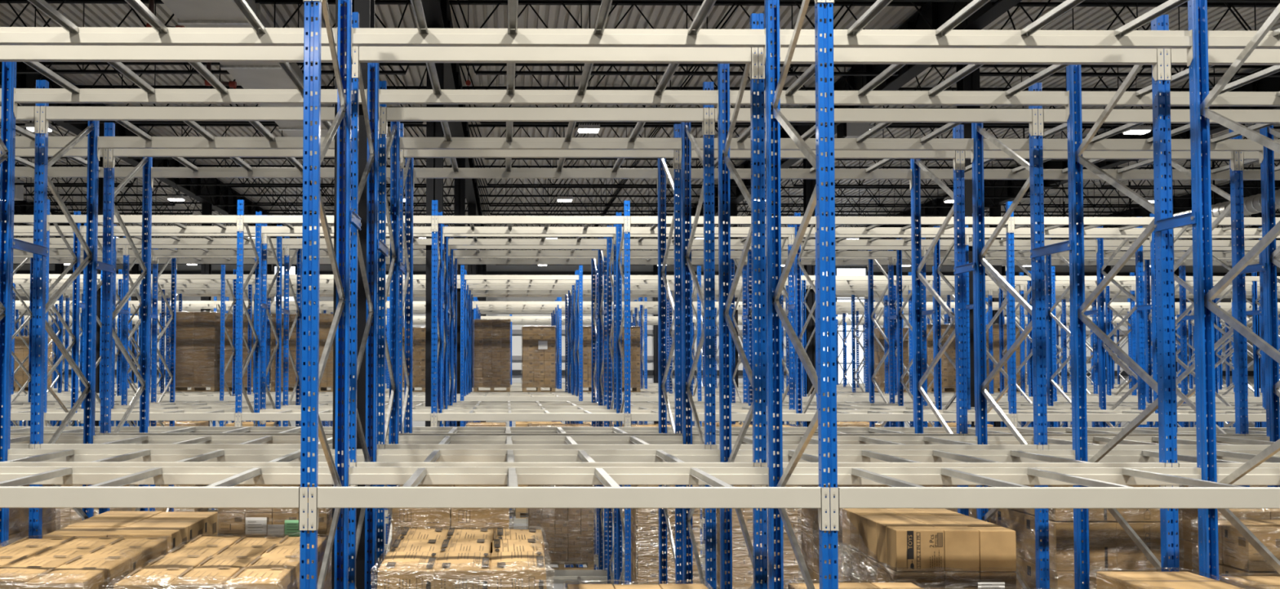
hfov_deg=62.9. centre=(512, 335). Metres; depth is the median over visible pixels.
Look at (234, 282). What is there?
beam
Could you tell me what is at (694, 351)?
frame
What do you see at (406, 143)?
beam
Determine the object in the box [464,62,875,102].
joist
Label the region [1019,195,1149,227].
joist
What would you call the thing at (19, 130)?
crossbar
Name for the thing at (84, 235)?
beam
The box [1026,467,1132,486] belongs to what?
crossbar
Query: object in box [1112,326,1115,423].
frame
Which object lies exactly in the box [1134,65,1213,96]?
crossbar
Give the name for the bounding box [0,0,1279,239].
ceiling
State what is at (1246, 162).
crossbar
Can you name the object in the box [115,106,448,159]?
joist
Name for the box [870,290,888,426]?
frame
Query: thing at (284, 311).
spacer
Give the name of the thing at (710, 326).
frame
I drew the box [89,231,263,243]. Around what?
beam
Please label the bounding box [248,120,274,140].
crossbar
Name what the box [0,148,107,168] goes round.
beam
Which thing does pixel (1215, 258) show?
frame
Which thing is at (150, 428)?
beam
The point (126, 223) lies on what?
joist
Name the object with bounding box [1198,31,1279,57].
beam
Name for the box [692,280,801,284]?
beam
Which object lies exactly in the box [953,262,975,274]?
spacer
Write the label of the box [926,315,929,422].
frame
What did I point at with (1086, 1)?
joist
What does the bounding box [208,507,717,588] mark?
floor
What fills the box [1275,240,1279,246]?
beam
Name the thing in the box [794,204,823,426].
frame
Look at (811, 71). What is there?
crossbar
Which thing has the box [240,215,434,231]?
beam
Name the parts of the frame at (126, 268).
post, post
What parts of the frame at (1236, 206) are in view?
post, post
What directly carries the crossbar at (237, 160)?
on the beam at (156, 172)
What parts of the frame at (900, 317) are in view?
post, post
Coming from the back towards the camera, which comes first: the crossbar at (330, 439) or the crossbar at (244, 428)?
the crossbar at (244, 428)
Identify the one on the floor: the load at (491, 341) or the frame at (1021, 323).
the frame at (1021, 323)
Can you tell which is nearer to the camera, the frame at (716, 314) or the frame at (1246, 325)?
the frame at (716, 314)
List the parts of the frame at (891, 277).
post, post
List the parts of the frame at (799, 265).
post, post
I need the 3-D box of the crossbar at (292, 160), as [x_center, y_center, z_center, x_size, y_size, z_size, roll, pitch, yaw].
[-2.170,-1.739,10.215,0.058,0.036,1.027,0,-2,0]
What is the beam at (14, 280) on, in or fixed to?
attached to the frame at (119, 295)
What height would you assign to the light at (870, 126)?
1.642 m
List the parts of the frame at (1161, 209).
post, post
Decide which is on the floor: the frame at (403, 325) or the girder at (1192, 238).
the frame at (403, 325)
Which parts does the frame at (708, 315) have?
post, post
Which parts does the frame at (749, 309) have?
post, post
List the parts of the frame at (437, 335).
post, post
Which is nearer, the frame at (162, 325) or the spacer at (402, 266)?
the spacer at (402, 266)
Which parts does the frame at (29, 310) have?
post, post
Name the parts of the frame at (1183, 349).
post, post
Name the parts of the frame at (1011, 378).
post, post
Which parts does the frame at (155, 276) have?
post, post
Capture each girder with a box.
[0,62,106,137]
[4,200,63,236]
[60,213,132,248]
[110,123,211,203]
[207,177,271,226]
[268,214,302,250]
[421,0,444,28]
[439,0,466,137]
[462,121,476,204]
[474,178,482,237]
[480,223,486,258]
[688,178,732,226]
[729,124,808,204]
[805,1,967,137]
[835,224,895,259]
[892,179,995,238]
[960,0,1022,30]
[991,125,1161,204]
[1004,216,1105,250]
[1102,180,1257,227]
[1168,65,1279,138]
[1185,238,1279,251]
[1257,180,1279,194]
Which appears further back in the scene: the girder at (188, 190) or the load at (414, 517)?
the girder at (188, 190)
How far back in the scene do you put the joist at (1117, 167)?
33.15 m
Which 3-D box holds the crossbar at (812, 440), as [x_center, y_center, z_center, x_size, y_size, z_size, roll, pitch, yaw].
[2.597,0.898,8.735,0.058,0.036,1.027,0,-2,0]
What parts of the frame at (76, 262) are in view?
post, post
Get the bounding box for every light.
[25,62,53,131]
[166,160,185,200]
[545,236,557,238]
[556,186,573,201]
[577,121,599,133]
[860,64,874,129]
[943,179,953,202]
[1121,76,1151,134]
[1144,182,1154,203]
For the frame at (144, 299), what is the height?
8.339 m
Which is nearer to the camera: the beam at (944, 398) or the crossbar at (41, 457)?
the crossbar at (41, 457)
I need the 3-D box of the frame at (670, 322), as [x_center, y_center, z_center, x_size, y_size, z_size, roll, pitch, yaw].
[4.113,2.659,26.315,0.085,8.200,1.090,0,-2,0]
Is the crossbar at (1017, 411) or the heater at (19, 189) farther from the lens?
the heater at (19, 189)
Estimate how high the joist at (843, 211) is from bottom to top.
1.300 m
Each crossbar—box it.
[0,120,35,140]
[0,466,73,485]
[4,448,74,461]
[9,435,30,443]
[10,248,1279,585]
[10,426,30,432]
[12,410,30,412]
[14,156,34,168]
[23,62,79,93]
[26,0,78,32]
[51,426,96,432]
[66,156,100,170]
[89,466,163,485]
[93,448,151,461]
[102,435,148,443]
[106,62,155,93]
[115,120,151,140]
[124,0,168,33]
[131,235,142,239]
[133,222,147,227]
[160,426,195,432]
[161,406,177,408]
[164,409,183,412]
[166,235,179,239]
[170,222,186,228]
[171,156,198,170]
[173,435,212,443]
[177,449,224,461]
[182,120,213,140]
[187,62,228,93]
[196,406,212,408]
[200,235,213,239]
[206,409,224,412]
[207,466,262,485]
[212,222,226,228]
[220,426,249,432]
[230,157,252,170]
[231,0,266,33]
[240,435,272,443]
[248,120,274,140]
[269,449,300,461]
[277,62,303,93]
[278,409,292,412]
[278,426,301,432]
[283,223,293,228]
[285,157,302,171]
[318,436,332,443]
[320,121,334,139]
[401,467,426,486]
[410,0,428,33]
[423,449,440,461]
[426,62,441,93]
[438,435,451,444]
[440,121,452,141]
[448,426,457,432]
[449,157,458,171]
[505,157,511,171]
[505,426,511,432]
[505,435,512,444]
[506,62,515,94]
[506,121,513,141]
[506,449,515,462]
[506,467,518,486]
[507,0,518,34]
[555,158,565,171]
[555,426,565,432]
[564,121,576,141]
[564,435,577,444]
[577,63,593,94]
[577,449,595,462]
[583,223,590,229]
[593,0,613,34]
[594,467,620,486]
[612,158,624,171]
[612,426,626,432]
[628,122,645,142]
[629,435,649,444]
[649,224,657,229]
[650,409,658,413]
[654,63,679,94]
[656,449,684,462]
[687,0,716,34]
[689,467,733,486]
[709,158,724,168]
[737,125,759,142]
[742,435,767,444]
[784,63,822,95]
[788,449,818,462]
[800,122,826,141]
[800,435,839,444]
[809,158,835,172]
[835,224,844,228]
[835,237,848,241]
[836,410,851,413]
[837,407,854,408]
[846,0,893,35]
[850,467,924,486]
[856,122,892,142]
[857,64,905,95]
[859,435,904,444]
[862,449,919,462]
[866,159,894,172]
[866,224,882,229]
[867,410,890,413]
[867,426,908,433]
[868,237,882,241]
[870,407,888,408]
[901,224,911,230]
[903,410,928,413]
[920,123,960,142]
[924,435,975,444]
[928,64,983,95]
[933,449,1000,462]
[935,0,990,35]
[940,467,1030,486]
[942,410,968,413]
[944,224,954,230]
[964,159,995,172]
[967,427,1012,433]
[999,237,1017,241]
[1001,407,1033,409]
[1005,64,1070,95]
[1010,449,1088,462]
[1011,410,1033,413]
[1012,159,1051,172]
[1014,224,1029,228]
[1015,427,1069,433]
[1020,0,1084,35]
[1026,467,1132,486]
[1027,123,1066,142]
[1044,225,1065,230]
[1046,408,1068,409]
[1047,410,1071,413]
[1047,437,1096,444]
[1061,159,1105,173]
[1066,427,1118,433]
[1070,407,1106,409]
[1084,225,1102,230]
[1086,410,1114,413]
[1089,123,1144,142]
[1093,435,1159,444]
[1114,0,1189,35]
[1116,159,1153,173]
[1119,225,1142,230]
[1120,467,1244,486]
[1121,427,1185,433]
[1122,410,1154,413]
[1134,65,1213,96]
[1142,449,1238,462]
[1146,123,1190,142]
[1151,436,1226,444]
[1177,408,1193,409]
[1189,410,1235,413]
[1208,65,1279,95]
[1209,123,1274,142]
[1210,160,1258,173]
[1215,408,1235,409]
[1216,436,1274,444]
[1216,450,1279,462]
[1221,427,1266,433]
[1222,225,1250,230]
[1226,410,1266,413]
[1234,407,1266,409]
[1271,27,1279,36]
[1274,165,1279,171]
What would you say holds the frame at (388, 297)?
on the floor
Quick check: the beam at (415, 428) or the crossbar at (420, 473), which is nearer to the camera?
the crossbar at (420, 473)
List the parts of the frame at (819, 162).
post, post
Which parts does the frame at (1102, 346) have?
post, post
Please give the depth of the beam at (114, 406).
16.43 m
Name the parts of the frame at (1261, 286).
post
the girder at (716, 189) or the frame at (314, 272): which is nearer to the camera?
the frame at (314, 272)
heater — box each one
[4,162,24,200]
[836,64,869,137]
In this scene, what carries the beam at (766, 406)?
attached to the frame at (749, 309)
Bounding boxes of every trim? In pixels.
[14,328,1253,334]
[15,270,1279,275]
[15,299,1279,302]
[62,355,1253,360]
[62,368,1253,375]
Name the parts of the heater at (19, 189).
casing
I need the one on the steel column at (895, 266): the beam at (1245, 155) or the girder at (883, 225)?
the girder at (883, 225)
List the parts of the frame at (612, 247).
post, post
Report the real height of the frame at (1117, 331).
8.200 m
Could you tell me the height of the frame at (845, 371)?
8.200 m
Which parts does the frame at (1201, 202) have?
post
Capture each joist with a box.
[0,0,411,74]
[0,105,68,158]
[0,123,68,164]
[0,164,180,205]
[4,185,213,214]
[5,0,409,28]
[5,158,160,195]
[13,177,197,214]
[13,193,224,226]
[14,156,135,185]
[16,62,426,89]
[29,201,229,226]
[40,62,426,124]
[50,208,236,237]
[75,84,426,137]
[113,222,236,249]
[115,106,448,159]
[119,222,231,237]
[133,123,448,167]
[137,248,293,264]
[167,159,451,186]
[185,159,453,196]
[196,164,453,206]
[216,177,453,214]
[228,185,466,215]
[244,194,467,226]
[253,202,466,226]
[265,209,467,238]
[448,0,927,75]
[457,0,956,42]
[458,62,855,124]
[462,86,815,137]
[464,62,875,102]
[466,106,805,159]
[468,124,782,168]
[474,153,749,197]
[475,165,739,206]
[477,157,758,186]
[477,178,724,215]
[478,186,715,222]
[479,195,679,226]
[480,202,696,226]
[481,209,686,238]
[484,223,667,249]
[485,223,672,247]
[489,248,645,265]
[491,0,997,1]
[670,239,804,265]
[716,210,902,239]
[737,195,937,226]
[737,203,922,235]
[740,186,953,216]
[742,178,953,216]
[764,166,1014,207]
[780,160,1029,197]
[786,160,1067,186]
[793,224,869,250]
[835,107,1152,160]
[873,87,1211,138]
[873,125,1117,168]
[882,64,1269,126]
[915,64,1242,91]
[946,204,1142,227]
[979,1,1279,76]
[984,210,1118,239]
[986,186,1191,217]
[1003,179,1220,216]
[1007,0,1256,31]
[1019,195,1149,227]
[1043,166,1279,208]
[1051,250,1135,266]
[1062,160,1279,198]
[1082,0,1279,3]
[1098,159,1279,187]
[1136,126,1279,169]
[1186,136,1279,161]
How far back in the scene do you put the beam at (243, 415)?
13.98 m
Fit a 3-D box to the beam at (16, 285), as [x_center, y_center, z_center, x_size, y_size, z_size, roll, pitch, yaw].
[-13.018,-1.232,25.283,2.554,0.105,0.048,0,-2,0]
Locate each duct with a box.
[160,0,333,137]
[1001,161,1279,266]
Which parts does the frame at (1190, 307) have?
post, post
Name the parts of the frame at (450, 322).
post, post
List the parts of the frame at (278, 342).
post, post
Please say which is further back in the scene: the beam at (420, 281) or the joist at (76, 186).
the joist at (76, 186)
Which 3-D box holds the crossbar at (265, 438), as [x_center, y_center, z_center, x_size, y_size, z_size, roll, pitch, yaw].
[-2.160,0.892,8.709,0.058,0.036,1.027,0,-2,0]
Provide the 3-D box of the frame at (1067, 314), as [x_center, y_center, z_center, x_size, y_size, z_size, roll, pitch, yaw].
[19.778,3.013,36.623,0.085,8.200,1.090,0,-2,0]
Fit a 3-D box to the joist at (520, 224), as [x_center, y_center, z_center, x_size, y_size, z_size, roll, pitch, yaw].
[2.945,-4.417,44.183,8.650,1.300,0.090,0,-2,0]
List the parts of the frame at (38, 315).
post, post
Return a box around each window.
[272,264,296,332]
[823,266,867,382]
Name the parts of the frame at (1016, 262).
post, post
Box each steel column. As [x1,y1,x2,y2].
[53,236,64,426]
[94,156,111,426]
[129,263,138,425]
[200,202,212,509]
[263,237,271,421]
[425,62,444,426]
[453,157,465,426]
[467,203,475,422]
[475,237,482,422]
[481,264,486,422]
[653,264,658,424]
[685,237,688,376]
[729,204,738,422]
[803,158,816,426]
[891,237,900,328]
[955,64,982,426]
[989,204,1003,426]
[1001,265,1007,426]
[1103,250,1112,426]
[1174,266,1183,426]
[1250,212,1262,426]
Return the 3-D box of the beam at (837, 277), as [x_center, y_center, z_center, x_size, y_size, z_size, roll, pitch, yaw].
[8.067,-1.282,22.958,2.529,0.105,0.048,0,-2,0]
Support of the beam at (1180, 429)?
attached to the frame
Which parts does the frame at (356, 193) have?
post, post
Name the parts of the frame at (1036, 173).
post, post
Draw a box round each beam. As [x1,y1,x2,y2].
[0,26,345,57]
[0,45,346,78]
[0,88,8,111]
[0,106,39,133]
[0,136,92,155]
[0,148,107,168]
[0,166,148,184]
[0,257,33,263]
[0,426,145,432]
[0,435,88,443]
[0,443,34,448]
[0,461,343,479]
[0,466,342,485]
[0,485,307,529]
[1,404,123,405]
[1,405,111,408]
[1,412,39,423]
[4,214,42,230]
[4,225,76,236]
[4,237,110,244]
[4,248,145,255]
[7,448,371,462]
[10,394,116,395]
[10,395,99,399]
[10,400,28,401]
[10,401,151,402]
[10,402,139,404]
[10,408,71,412]
[10,408,83,422]
[10,432,103,435]
[13,87,373,118]
[13,232,86,240]
[13,255,155,263]
[13,274,101,279]
[13,279,118,283]
[13,284,30,287]
[14,282,118,284]
[35,443,378,448]
[38,392,135,394]
[40,106,380,133]
[40,257,174,266]
[43,412,237,426]
[46,214,239,231]
[46,400,173,402]
[48,244,125,254]
[48,284,139,287]
[76,408,253,424]
[80,225,257,237]
[87,408,262,422]
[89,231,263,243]
[93,435,394,444]
[97,135,393,160]
[104,432,394,435]
[106,395,219,399]
[107,145,395,168]
[113,405,273,408]
[115,237,279,251]
[115,274,221,279]
[120,394,232,399]
[122,279,233,283]
[123,404,284,405]
[125,244,286,255]
[128,281,235,284]
[146,284,248,288]
[147,426,406,432]
[149,392,243,394]
[149,402,298,404]
[151,166,409,188]
[151,248,298,260]
[155,255,296,263]
[174,400,298,402]
[176,257,311,269]
[223,395,333,400]
[224,274,333,279]
[238,394,333,395]
[238,412,433,426]
[239,279,333,283]
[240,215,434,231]
[243,283,333,284]
[251,393,333,394]
[252,284,333,288]
[259,409,435,424]
[261,226,439,240]
[262,408,439,422]
[263,233,439,243]
[278,405,442,408]
[281,237,445,250]
[285,404,425,406]
[286,244,445,255]
[299,249,426,258]
[300,403,425,404]
[308,485,830,529]
[309,255,451,263]
[311,0,825,4]
[318,400,425,402]
[318,402,450,403]
[319,257,426,264]
[342,466,773,486]
[349,461,760,486]
[351,26,765,65]
[351,46,758,79]
[376,448,720,462]
[378,88,718,119]
[378,394,460,395]
[379,274,460,279]
[379,279,462,283]
[379,443,710,448]
[381,106,709,135]
[385,395,460,400]
[398,432,679,435]
[398,435,683,444]
[400,137,681,162]
[400,149,678,169]
[412,426,658,432]
[413,167,657,189]
[434,413,627,426]
[435,215,626,231]
[441,408,616,423]
[441,409,616,424]
[442,226,618,241]
[442,233,615,244]
[447,404,606,406]
[447,406,607,408]
[448,238,606,245]
[448,244,605,255]
[450,249,598,262]
[453,256,598,264]
[453,402,598,403]
[453,403,598,404]
[454,258,591,267]
[456,400,591,402]
[464,275,578,279]
[464,395,578,400]
[466,280,575,284]
[466,395,575,395]
[579,395,674,399]
[580,280,688,284]
[582,275,697,279]
[582,395,697,400]
[594,258,728,267]
[600,249,747,262]
[600,256,745,264]
[600,402,746,403]
[603,403,748,405]
[606,404,750,406]
[608,238,759,248]
[608,400,719,402]
[612,406,767,408]
[617,234,791,244]
[618,408,792,423]
[619,226,795,241]
[622,245,759,249]
[622,409,796,424]
[627,216,816,231]
[627,413,814,426]
[661,168,911,190]
[666,426,915,433]
[679,146,959,169]
[680,432,963,444]
[685,137,973,162]
[686,435,977,444]
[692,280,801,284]
[701,275,815,279]
[701,395,816,400]
[709,107,1037,136]
[711,444,1042,457]
[723,89,1069,120]
[724,448,1075,462]
[734,258,868,271]
[735,400,870,402]
[745,256,891,265]
[746,402,893,403]
[749,250,897,262]
[758,47,1164,80]
[761,462,1172,486]
[766,405,924,406]
[771,28,1192,66]
[773,466,1201,484]
[775,239,934,253]
[782,245,923,256]
[782,403,898,405]
[782,406,936,408]
[791,234,965,244]
[792,408,968,423]
[796,226,973,242]
[798,409,975,425]
[805,280,911,284]
[806,395,913,396]
[821,216,1011,232]
[822,413,1013,426]
[826,0,835,3]
[826,275,933,279]
[830,486,1279,529]
[836,396,934,400]
[871,259,1006,271]
[874,400,1008,403]
[891,257,1037,265]
[899,250,1045,262]
[903,403,1048,405]
[915,168,1162,189]
[917,426,1158,433]
[923,245,1078,256]
[924,405,1080,406]
[926,280,1027,284]
[928,395,1028,396]
[937,239,1097,253]
[937,275,1048,280]
[942,396,1048,400]
[942,406,1100,409]
[960,150,1239,170]
[964,433,1244,435]
[966,235,1139,244]
[968,408,1143,423]
[977,138,1263,163]
[979,227,1151,242]
[982,435,1270,444]
[988,410,1155,425]
[1011,216,1191,232]
[1013,413,1199,426]
[1014,259,1145,271]
[1016,400,1147,403]
[1038,108,1279,136]
[1043,444,1271,449]
[1046,395,1137,399]
[1048,250,1192,260]
[1048,280,1139,284]
[1051,257,1183,265]
[1053,403,1195,405]
[1054,275,1155,280]
[1057,396,1153,401]
[1074,91,1279,113]
[1080,448,1279,462]
[1084,246,1231,250]
[1086,405,1235,407]
[1097,403,1186,404]
[1099,240,1259,246]
[1106,406,1264,409]
[1142,235,1279,244]
[1143,409,1266,423]
[1146,259,1279,268]
[1146,280,1253,284]
[1154,227,1279,239]
[1157,410,1262,425]
[1164,48,1279,80]
[1172,169,1279,180]
[1172,462,1279,486]
[1174,275,1279,280]
[1177,396,1279,401]
[1177,426,1266,433]
[1183,257,1279,265]
[1186,403,1262,404]
[1192,401,1260,402]
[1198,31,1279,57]
[1202,217,1279,228]
[1206,413,1277,421]
[1207,466,1279,484]
[1212,251,1259,257]
[1215,404,1257,405]
[1239,151,1279,170]
[1244,246,1278,250]
[1244,433,1266,435]
[1248,405,1262,407]
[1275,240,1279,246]
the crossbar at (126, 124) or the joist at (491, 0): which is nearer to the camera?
the crossbar at (126, 124)
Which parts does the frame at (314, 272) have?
post, post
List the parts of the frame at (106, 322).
post, post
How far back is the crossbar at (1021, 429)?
10.40 m
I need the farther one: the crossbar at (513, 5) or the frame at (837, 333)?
the frame at (837, 333)
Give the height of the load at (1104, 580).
2.076 m
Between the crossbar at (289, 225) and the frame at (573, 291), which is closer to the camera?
the crossbar at (289, 225)
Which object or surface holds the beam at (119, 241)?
attached to the frame at (100, 284)
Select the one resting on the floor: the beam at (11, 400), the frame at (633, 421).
the frame at (633, 421)
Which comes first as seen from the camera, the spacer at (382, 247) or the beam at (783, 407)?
the spacer at (382, 247)
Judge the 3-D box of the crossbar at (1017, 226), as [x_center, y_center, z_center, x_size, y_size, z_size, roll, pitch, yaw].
[7.286,-1.583,14.673,0.058,0.036,1.027,0,-2,0]
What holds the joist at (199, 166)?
attached to the girder at (469, 162)
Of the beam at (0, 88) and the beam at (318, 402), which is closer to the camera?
the beam at (0, 88)
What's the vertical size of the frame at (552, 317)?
8.200 m
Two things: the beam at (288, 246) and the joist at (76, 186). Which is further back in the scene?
the joist at (76, 186)
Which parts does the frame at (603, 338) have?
post, post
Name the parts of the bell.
hanger rod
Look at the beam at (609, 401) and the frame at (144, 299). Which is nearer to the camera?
the beam at (609, 401)
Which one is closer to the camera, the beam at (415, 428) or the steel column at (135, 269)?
the beam at (415, 428)
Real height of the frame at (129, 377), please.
8.339 m
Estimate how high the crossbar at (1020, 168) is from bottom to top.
0.036 m
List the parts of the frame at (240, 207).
post, post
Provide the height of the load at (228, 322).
2.073 m
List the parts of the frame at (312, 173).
post, post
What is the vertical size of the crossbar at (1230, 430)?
0.036 m
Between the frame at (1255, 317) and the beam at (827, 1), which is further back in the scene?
the frame at (1255, 317)
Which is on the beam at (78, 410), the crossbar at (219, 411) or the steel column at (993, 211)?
the crossbar at (219, 411)
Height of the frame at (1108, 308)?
8.339 m
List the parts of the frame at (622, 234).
post, post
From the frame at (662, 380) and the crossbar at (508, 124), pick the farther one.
the frame at (662, 380)
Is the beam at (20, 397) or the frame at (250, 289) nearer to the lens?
the beam at (20, 397)
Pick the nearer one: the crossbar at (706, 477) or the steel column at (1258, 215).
the crossbar at (706, 477)
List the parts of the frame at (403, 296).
post, post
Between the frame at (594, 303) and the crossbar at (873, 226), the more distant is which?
the frame at (594, 303)
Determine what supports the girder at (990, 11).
on the steel column
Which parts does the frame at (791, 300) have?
post, post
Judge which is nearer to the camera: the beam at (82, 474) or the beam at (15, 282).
the beam at (82, 474)
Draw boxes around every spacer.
[11,238,48,256]
[78,302,89,307]
[95,260,115,272]
[115,307,128,314]
[150,313,158,318]
[260,302,267,309]
[281,308,289,314]
[350,209,361,230]
[377,239,388,257]
[399,261,405,273]
[602,308,607,315]
[742,314,747,319]
[786,303,795,309]
[888,314,897,319]
[921,309,935,315]
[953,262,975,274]
[965,303,973,309]
[1030,240,1071,257]
[1084,309,1098,315]
[1136,303,1153,310]
[1154,211,1195,231]
[1181,315,1194,319]
[1239,262,1266,274]
[1245,309,1262,315]
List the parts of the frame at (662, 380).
post, post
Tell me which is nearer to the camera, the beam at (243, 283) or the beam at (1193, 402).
the beam at (1193, 402)
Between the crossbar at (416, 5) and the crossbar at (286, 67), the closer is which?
the crossbar at (416, 5)
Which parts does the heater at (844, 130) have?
hanger rod, casing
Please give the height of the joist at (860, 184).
1.300 m
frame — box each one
[0,62,16,546]
[0,257,33,426]
[10,270,32,426]
[13,309,18,426]
[19,314,29,426]
[23,325,29,426]
[28,80,99,537]
[39,199,80,426]
[40,298,58,426]
[46,313,53,426]
[47,288,62,426]
[59,296,76,423]
[64,293,83,426]
[71,321,79,424]
[79,299,89,426]
[80,222,116,426]
[98,122,152,513]
[98,268,123,426]
[111,313,119,426]
[120,235,146,485]
[121,313,132,426]
[124,283,141,426]
[127,296,141,426]
[133,314,138,426]
[141,298,155,485]
[148,289,164,485]
[149,248,177,511]
[158,311,172,422]
[164,293,182,421]
[211,296,226,536]
[218,264,236,512]
[225,297,235,423]
[235,200,262,426]
[237,271,252,421]
[253,289,266,392]
[260,214,282,426]
[266,293,278,421]
[282,236,302,426]
[299,0,351,588]
[300,257,315,426]
[308,315,314,426]
[319,310,325,426]
[325,311,333,426]
[331,0,374,588]
[342,12,378,588]
[376,80,399,588]
[377,325,380,509]
[384,314,389,509]
[385,296,392,553]
[393,123,413,486]
[402,312,406,426]
[431,200,442,426]
[437,223,448,426]
[444,236,453,426]
[449,248,457,426]
[460,265,466,426]
[463,271,468,424]
[466,289,471,422]
[468,293,472,422]
[473,297,477,422]
[476,297,478,422]
[509,314,511,518]
[551,312,553,421]
[553,300,556,421]
[555,297,557,421]
[557,297,561,422]
[564,293,568,586]
[568,289,573,583]
[572,271,577,583]
[575,265,582,583]
[591,248,600,583]
[598,236,607,583]
[606,215,619,586]
[615,200,631,583]
[630,300,635,424]
[634,297,641,424]
[640,297,647,424]
[641,320,646,424]
[657,124,683,583]
[661,297,669,424]
[668,290,677,424]
[679,271,688,424]
[680,81,716,588]
[688,265,702,567]
[693,322,698,426]
[697,312,705,539]
[701,322,704,422]
[706,325,711,541]
[715,299,719,542]
[717,13,768,588]
[723,304,733,388]
[730,249,747,424]
[745,328,751,381]
[746,249,767,424]
[755,294,760,424]
[764,0,838,588]
[771,224,795,426]
[773,290,784,424]
[782,310,791,423]
[785,273,802,426]
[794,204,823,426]
[794,298,804,426]
[801,266,816,426]
[835,314,846,384]
[842,312,854,386]
[851,293,869,422]
[855,310,868,386]
[862,324,865,383]
[867,249,895,426]
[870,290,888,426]
[873,297,886,423]
[888,297,904,426]
[893,271,913,426]
[896,237,927,426]
[903,319,912,426]
[910,124,968,515]
[915,266,937,426]
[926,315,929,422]
[931,301,947,422]
[933,224,970,426]
[946,294,959,422]
[951,300,959,422]
[971,82,1049,588]
[972,201,1016,426]
[985,288,994,426]
[985,297,989,423]
[998,271,1026,426]
[1005,249,1039,426]
[1015,315,1029,426]
[1026,266,1057,426]
[1043,294,1067,426]
[1044,238,1084,426]
[1052,299,1071,426]
[1056,315,1071,426]
[1060,313,1071,426]
[1066,14,1179,588]
[1069,297,1098,426]
[1085,314,1103,426]
[1086,315,1093,426]
[1096,216,1146,426]
[1097,320,1115,426]
[1105,271,1137,426]
[1109,297,1131,426]
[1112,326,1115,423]
[1116,323,1133,426]
[1134,299,1158,426]
[1138,271,1157,426]
[1143,250,1188,426]
[1147,316,1155,426]
[1149,213,1206,486]
[1160,128,1249,486]
[1175,291,1195,426]
[1175,301,1182,426]
[1175,315,1179,377]
[1177,325,1195,425]
[1187,0,1279,580]
[1187,300,1211,426]
[1195,254,1241,426]
[1213,273,1248,426]
[1214,324,1223,426]
[1216,297,1233,426]
[1216,315,1231,426]
[1216,324,1234,426]
[1224,325,1234,423]
[1231,298,1264,426]
[1246,315,1254,424]
[1246,324,1253,422]
[1251,271,1279,426]
[1258,226,1279,426]
[1259,124,1279,486]
[1277,314,1279,379]
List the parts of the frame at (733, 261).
post, post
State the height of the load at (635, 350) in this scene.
1.752 m
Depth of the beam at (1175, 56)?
6.70 m
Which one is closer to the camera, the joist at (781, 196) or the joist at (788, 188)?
the joist at (781, 196)
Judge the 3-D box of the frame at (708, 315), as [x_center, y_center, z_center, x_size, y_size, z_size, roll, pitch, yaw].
[1.564,2.085,8.691,0.085,8.200,1.090,0,-2,0]
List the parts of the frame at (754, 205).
post, post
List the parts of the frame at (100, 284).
post, post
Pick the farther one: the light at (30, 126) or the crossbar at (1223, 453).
the light at (30, 126)
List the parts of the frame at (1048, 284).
post, post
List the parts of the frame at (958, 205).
post, post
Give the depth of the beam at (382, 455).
7.64 m
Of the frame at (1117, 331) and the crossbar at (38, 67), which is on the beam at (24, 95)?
the crossbar at (38, 67)
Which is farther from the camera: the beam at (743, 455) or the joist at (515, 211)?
the joist at (515, 211)
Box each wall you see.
[13,247,1279,484]
[13,281,1279,583]
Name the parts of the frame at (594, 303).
post, post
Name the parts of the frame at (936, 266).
post, post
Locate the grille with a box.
[836,122,846,137]
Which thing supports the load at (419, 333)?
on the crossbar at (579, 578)
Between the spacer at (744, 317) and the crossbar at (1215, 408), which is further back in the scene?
the spacer at (744, 317)
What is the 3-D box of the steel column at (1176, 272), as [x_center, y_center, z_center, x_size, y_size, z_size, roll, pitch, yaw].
[33.520,1.929,52.046,0.380,11.400,0.400,0,-2,0]
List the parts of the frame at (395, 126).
post, post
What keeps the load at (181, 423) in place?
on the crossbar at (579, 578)
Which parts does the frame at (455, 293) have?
post, post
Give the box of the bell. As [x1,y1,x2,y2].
[465,0,471,86]
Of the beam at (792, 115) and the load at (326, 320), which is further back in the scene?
the load at (326, 320)
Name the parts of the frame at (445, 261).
post, post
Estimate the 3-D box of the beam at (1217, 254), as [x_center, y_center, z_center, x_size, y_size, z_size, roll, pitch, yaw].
[13.332,-1.375,18.206,2.616,0.215,0.052,0,-2,0]
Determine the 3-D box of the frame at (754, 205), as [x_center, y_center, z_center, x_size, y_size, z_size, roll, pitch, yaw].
[1.579,2.033,7.101,0.085,8.200,1.090,0,-2,0]
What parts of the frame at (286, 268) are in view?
post, post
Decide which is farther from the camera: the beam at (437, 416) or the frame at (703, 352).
the frame at (703, 352)
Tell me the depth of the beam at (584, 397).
22.82 m
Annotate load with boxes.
[0,484,55,544]
[0,535,167,588]
[11,336,52,391]
[42,511,217,553]
[55,484,138,529]
[113,534,327,588]
[148,420,208,511]
[171,311,225,391]
[217,484,332,588]
[224,313,265,391]
[225,421,278,426]
[271,313,309,391]
[318,313,333,391]
[377,526,546,588]
[391,484,509,545]
[400,327,425,391]
[466,422,506,426]
[473,319,510,391]
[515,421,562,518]
[522,325,555,391]
[528,423,594,568]
[567,582,708,588]
[579,326,606,391]
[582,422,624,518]
[612,326,640,391]
[631,424,700,584]
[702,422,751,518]
[716,423,802,588]
[787,582,924,588]
[801,484,942,582]
[824,421,882,426]
[842,507,1016,588]
[866,327,908,391]
[913,324,955,391]
[923,422,993,426]
[942,484,995,523]
[986,324,1026,391]
[995,484,1177,588]
[1096,570,1244,588]
[1177,507,1279,574]
[1184,484,1267,486]
[1197,519,1279,580]
[1221,575,1279,588]
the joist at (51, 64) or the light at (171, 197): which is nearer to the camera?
the joist at (51, 64)

